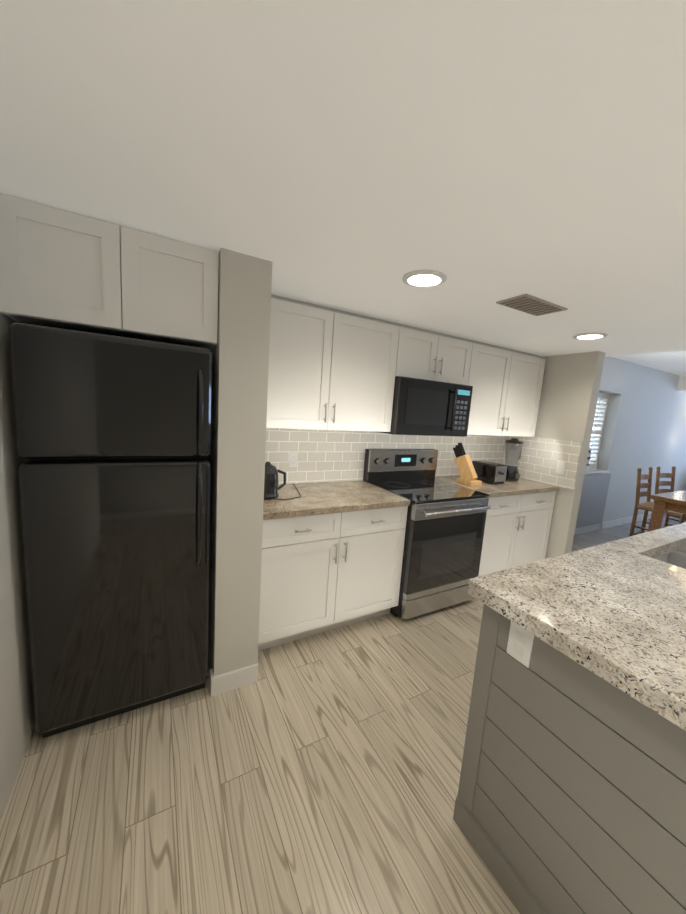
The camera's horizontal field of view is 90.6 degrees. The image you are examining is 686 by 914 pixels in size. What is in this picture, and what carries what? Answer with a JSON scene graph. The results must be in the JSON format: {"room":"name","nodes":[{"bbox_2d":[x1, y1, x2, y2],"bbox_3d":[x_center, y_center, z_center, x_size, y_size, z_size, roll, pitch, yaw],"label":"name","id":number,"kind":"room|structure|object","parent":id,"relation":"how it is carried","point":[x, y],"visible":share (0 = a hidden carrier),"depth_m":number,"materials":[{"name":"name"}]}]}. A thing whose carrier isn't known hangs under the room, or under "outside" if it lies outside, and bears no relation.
{"room":"kitchen","nodes":[
{"label":"kitchen","id":0,"kind":"room"},
{"bbox_2d":[0,312,35,822],"bbox_3d":[-2.100,0.239,0.013,2.700,2.260,3.270,-1,9,-29],"label":"wall block","id":1,"kind":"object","parent":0,"point":[17,719],"depth_m":1.29,"materials":[{"name":"paint"}]},
{"bbox_2d":[0,516,685,913],"bbox_3d":[3.498,1.475,2.516,14.900,0.120,5.500,-1,9,-29],"label":"floor","id":2,"kind":"structure","parent":0,"point":[316,774],"depth_m":1.32,"materials":[{"name":"brown wood"}]},
{"bbox_2d":[9,323,212,737],"bbox_3d":[-1.086,0.328,1.744,0.680,1.735,0.761,-1,9,-29],"label":"fridge","id":3,"kind":"object","parent":2,"relation":"on","point":[114,439],"visible":1,"depth_m":1.43,"materials":[{"name":"black metal"}]},
{"bbox_2d":[207,248,271,675],"bbox_3d":[-0.682,0.104,1.997,0.226,2.160,0.760,-1,9,-29],"label":"column","id":4,"kind":"structure","parent":2,"relation":"on","point":[240,353],"depth_m":1.65,"materials":[{"name":"paint"}]},
{"bbox_2d":[258,506,407,650],"bbox_3d":[-0.179,0.727,2.440,1.064,0.875,0.666,-1,9,-29],"label":"base cabinet","id":5,"kind":"object","parent":2,"relation":"on","point":[321,573],"visible":0.83,"depth_m":2.15,"materials":[{"name":"white wood"}]},
{"bbox_2d":[263,480,409,519],"bbox_3d":[-0.150,0.274,2.379,1.066,0.040,0.640,-1,9,-29],"label":"countertop","id":6,"kind":"structure","parent":5,"relation":"on","point":[320,498],"depth_m":2.26,"materials":[{"name":"stone"}]},
{"bbox_2d":[264,461,301,499],"bbox_3d":[-0.436,0.128,2.306,0.371,0.230,0.415,-1,9,-29],"label":"kettle","id":7,"kind":"object","parent":6,"relation":"on","point":[271,483],"visible":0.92,"depth_m":2.13,"materials":[{"name":"black metal"}]},
{"bbox_2d":[363,449,491,619],"bbox_3d":[0.660,0.572,2.811,0.758,1.190,0.748,-1,9,-29],"label":"range","id":8,"kind":"object","parent":2,"relation":"on","point":[444,532],"visible":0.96,"depth_m":2.58,"materials":[{"name":"silver glass"}]},
{"bbox_2d":[478,491,555,576],"bbox_3d":[1.417,0.711,3.323,1.052,0.875,0.666,-1,9,-29],"label":"base cabinet","id":9,"kind":"object","parent":2,"relation":"on","point":[516,530],"visible":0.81,"depth_m":3.05,"materials":[{"name":"white wood"}]},
{"bbox_2d":[435,476,558,497],"bbox_3d":[1.446,0.259,3.262,1.052,0.040,0.640,-1,9,-29],"label":"countertop","id":10,"kind":"structure","parent":9,"relation":"on","point":[519,487],"depth_m":3.07,"materials":[{"name":"stone"}]},
{"bbox_2d":[453,442,481,484],"bbox_3d":[1.132,0.054,3.119,0.169,0.361,0.255,-1,9,-29],"label":"knife block","id":11,"kind":"object","parent":10,"relation":"on","point":[465,467],"visible":1,"depth_m":3.09,"materials":[{"name":"brown wood"}]},
{"bbox_2d":[472,460,506,484],"bbox_3d":[1.387,0.144,3.228,0.170,0.187,0.310,-1,9,-29],"label":"toaster","id":12,"kind":"object","parent":10,"relation":"on","point":[491,473],"visible":0.92,"depth_m":3.14,"materials":[{"name":"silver metal"}]},
{"bbox_2d":[505,438,523,481],"bbox_3d":[1.705,0.024,3.399,0.221,0.420,0.178,-1,9,-29],"label":"blender","id":13,"kind":"object","parent":10,"relation":"on","point":[513,448],"visible":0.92,"depth_m":3.33,"materials":[{"name":"clear glass"}]},
{"bbox_2d":[453,522,685,913],"bbox_3d":[1.823,0.767,1.472,2.710,1.342,0.925,-1,9,-29],"label":"kitchen island","id":14,"kind":"object","parent":2,"relation":"on","point":[571,797],"visible":1,"depth_m":0.97,"materials":[{"name":"paint"}]},
{"bbox_2d":[629,467,685,536],"bbox_3d":[3.748,0.692,4.011,0.426,1.077,0.486,-1,10,-33],"label":"dining chair","id":15,"kind":"object","parent":2,"relation":"on","point":[647,505],"visible":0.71,"depth_m":4.06,"materials":[{"name":"brown wood"}]},
{"bbox_2d":[648,466,684,531],"bbox_3d":[4.258,0.687,4.293,0.426,1.077,0.486,0,9,-24],"label":"dining chair","id":16,"kind":"object","parent":2,"relation":"on","point":[658,483],"visible":0.44,"depth_m":4.46,"materials":[{"name":"brown wood"}]},
{"bbox_2d":[649,490,685,530],"bbox_3d":[3.929,0.840,3.555,2.030,0.900,0.560,-1,9,-29],"label":"dining table","id":17,"kind":"object","parent":2,"relation":"on","point":[675,501],"visible":0.52,"depth_m":3.20,"materials":[{"name":"brown wood"}]},
{"bbox_2d":[0,0,685,356],"bbox_3d":[0.322,-0.948,0.644,7.570,0.462,4.330,-1,9,-29],"label":"ceiling","id":18,"kind":"structure","parent":0,"point":[362,157],"depth_m":0.85,"materials":[{"name":"paint"}]},
{"bbox_2d":[402,270,446,287],"bbox_3d":[0.393,-0.858,1.643,0.210,0.012,0.210,-1,9,-29],"label":"recessed light","id":19,"kind":"object","parent":18,"relation":"in","point":[424,278],"visible":1,"depth_m":1.63,"materials":[{"name":"white"}]},
{"bbox_2d":[496,294,567,315],"bbox_3d":[1.066,-0.850,1.914,0.380,0.012,0.180,-1,9,-29],"label":"ceiling vent","id":20,"kind":"object","parent":18,"relation":"in","point":[531,304],"visible":1,"depth_m":1.89,"materials":[{"name":"metal"}]},
{"bbox_2d":[573,333,607,339],"bbox_3d":[1.804,-0.879,2.480,0.210,0.012,0.210,-1,9,-29],"label":"recessed light","id":21,"kind":"object","parent":18,"relation":"in","point":[586,336],"visible":1,"depth_m":2.47,"materials":[{"name":"white"}]},
{"bbox_2d":[526,351,604,558],"bbox_3d":[2.037,-0.108,3.456,0.120,2.540,0.780,-1,9,-29],"label":"wall","id":22,"kind":"structure","parent":0,"point":[569,395],"depth_m":3.20,"materials":[{"name":"paint"}]},
{"bbox_2d":[574,357,685,534],"bbox_3d":[5.438,-0.235,6.003,8.300,2.540,0.500,-1,9,-29],"label":"wall","id":23,"kind":"structure","parent":0,"point":[644,429],"depth_m":5.18,"materials":[{"name":"paint"}]},
{"bbox_2d":[575,474,610,527],"bbox_3d":[2.878,0.597,4.423,2.265,0.792,0.033,-1,9,-29],"label":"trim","id":24,"kind":"structure","parent":23,"relation":"attached to","point":[594,493],"depth_m":4.79,"materials":[{"name":"white paint"}]},
{"bbox_2d":[585,392,609,473],"bbox_3d":[3.242,-0.365,4.744,1.100,1.110,0.530,-1,9,-29],"label":"window shutters","id":25,"kind":"object","parent":23,"relation":"attached to","point":[603,400],"visible":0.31,"depth_m":4.86,"materials":[{"name":"white"}]},
{"bbox_2d":[585,447,590,470],"bbox_3d":[3.361,0.026,4.661,0.090,0.330,0.090,-1,9,-29],"label":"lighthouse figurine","id":26,"kind":"object","parent":25,"relation":"on","point":[588,461],"visible":0.6,"depth_m":4.64,"materials":[{"name":"white ceramic"}]},
{"bbox_2d":[601,513,651,528],"bbox_3d":[6.396,1.001,6.462,5.800,0.100,0.014,-1,9,-29],"label":"baseboard","id":27,"kind":"structure","parent":23,"relation":"attached to","point":[608,524],"depth_m":5.34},
{"bbox_2d":[611,350,685,375],"bbox_3d":[6.851,-1.040,3.746,8.200,0.120,5.200,-1,9,-29],"label":"ceiling","id":28,"kind":"structure","parent":0,"point":[673,362],"depth_m":4.49,"materials":[{"name":"paint"}]},
{"bbox_2d":[677,375,685,391],"bbox_3d":[6.708,-0.849,3.615,0.220,0.240,4.650,-1,9,-29],"label":"beam","id":29,"kind":"structure","parent":28,"relation":"attached to","point":[681,386],"depth_m":5.53,"materials":[{"name":"paint"}]},
{"bbox_3d":[0.039,-0.167,2.904,4.150,2.540,0.200,-1,9,-29],"label":"wall","id":30,"kind":"structure","parent":0,"visible":0},
{"bbox_2d":[0,193,218,349],"bbox_3d":[-1.051,-0.764,1.655,0.733,0.391,0.718,-1,9,-29],"label":"upper cabinet","id":31,"kind":"object","parent":30,"relation":"attached to","point":[60,268],"visible":1,"depth_m":1.32,"materials":[{"name":"white wood"}]},
{"bbox_2d":[266,298,399,431],"bbox_3d":[-0.156,-0.584,2.377,1.065,0.765,0.386,-1,9,-29],"label":"upper cabinet","id":32,"kind":"object","parent":30,"relation":"attached to","point":[329,370],"visible":0.83,"depth_m":2.24,"materials":[{"name":"white wood"}]},
{"bbox_2d":[271,295,540,357],"bbox_3d":[0.637,-0.993,2.795,2.864,0.031,0.297,-1,9,-29],"label":"cabinet filler","id":33,"kind":"object","parent":30,"relation":"attached to","point":[364,317],"visible":0.14,"depth_m":2.46,"materials":[{"name":"paint"}]},
{"bbox_2d":[265,428,581,489],"bbox_3d":[0.700,0.036,2.742,2.910,0.445,0.773,-1,9,-29],"label":"tile backsplash","id":34,"kind":"structure","parent":30,"relation":"attached to","point":[306,455],"depth_m":2.96,"materials":[{"name":"beige tile"}]},
{"bbox_2d":[395,327,472,384],"bbox_3d":[0.658,-0.797,2.791,0.762,0.350,0.386,-1,9,-29],"label":"upper cabinet","id":35,"kind":"object","parent":30,"relation":"attached to","point":[425,355],"visible":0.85,"depth_m":2.64,"materials":[{"name":"white wood"}]},
{"bbox_2d":[374,376,472,436],"bbox_3d":[0.649,-0.404,2.813,0.756,0.427,0.442,-1,9,-29],"label":"over-the-range microwave","id":36,"kind":"object","parent":35,"relation":"attached to","point":[424,407],"visible":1,"depth_m":2.62,"materials":[{"name":"black glass"}]},
{"bbox_2d":[467,343,545,436],"bbox_3d":[1.431,-0.599,3.255,1.035,0.765,0.386,-1,9,-29],"label":"upper cabinet","id":37,"kind":"object","parent":30,"relation":"attached to","point":[506,391],"visible":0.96,"depth_m":3.10,"materials":[{"name":"white wood"}]}
]}

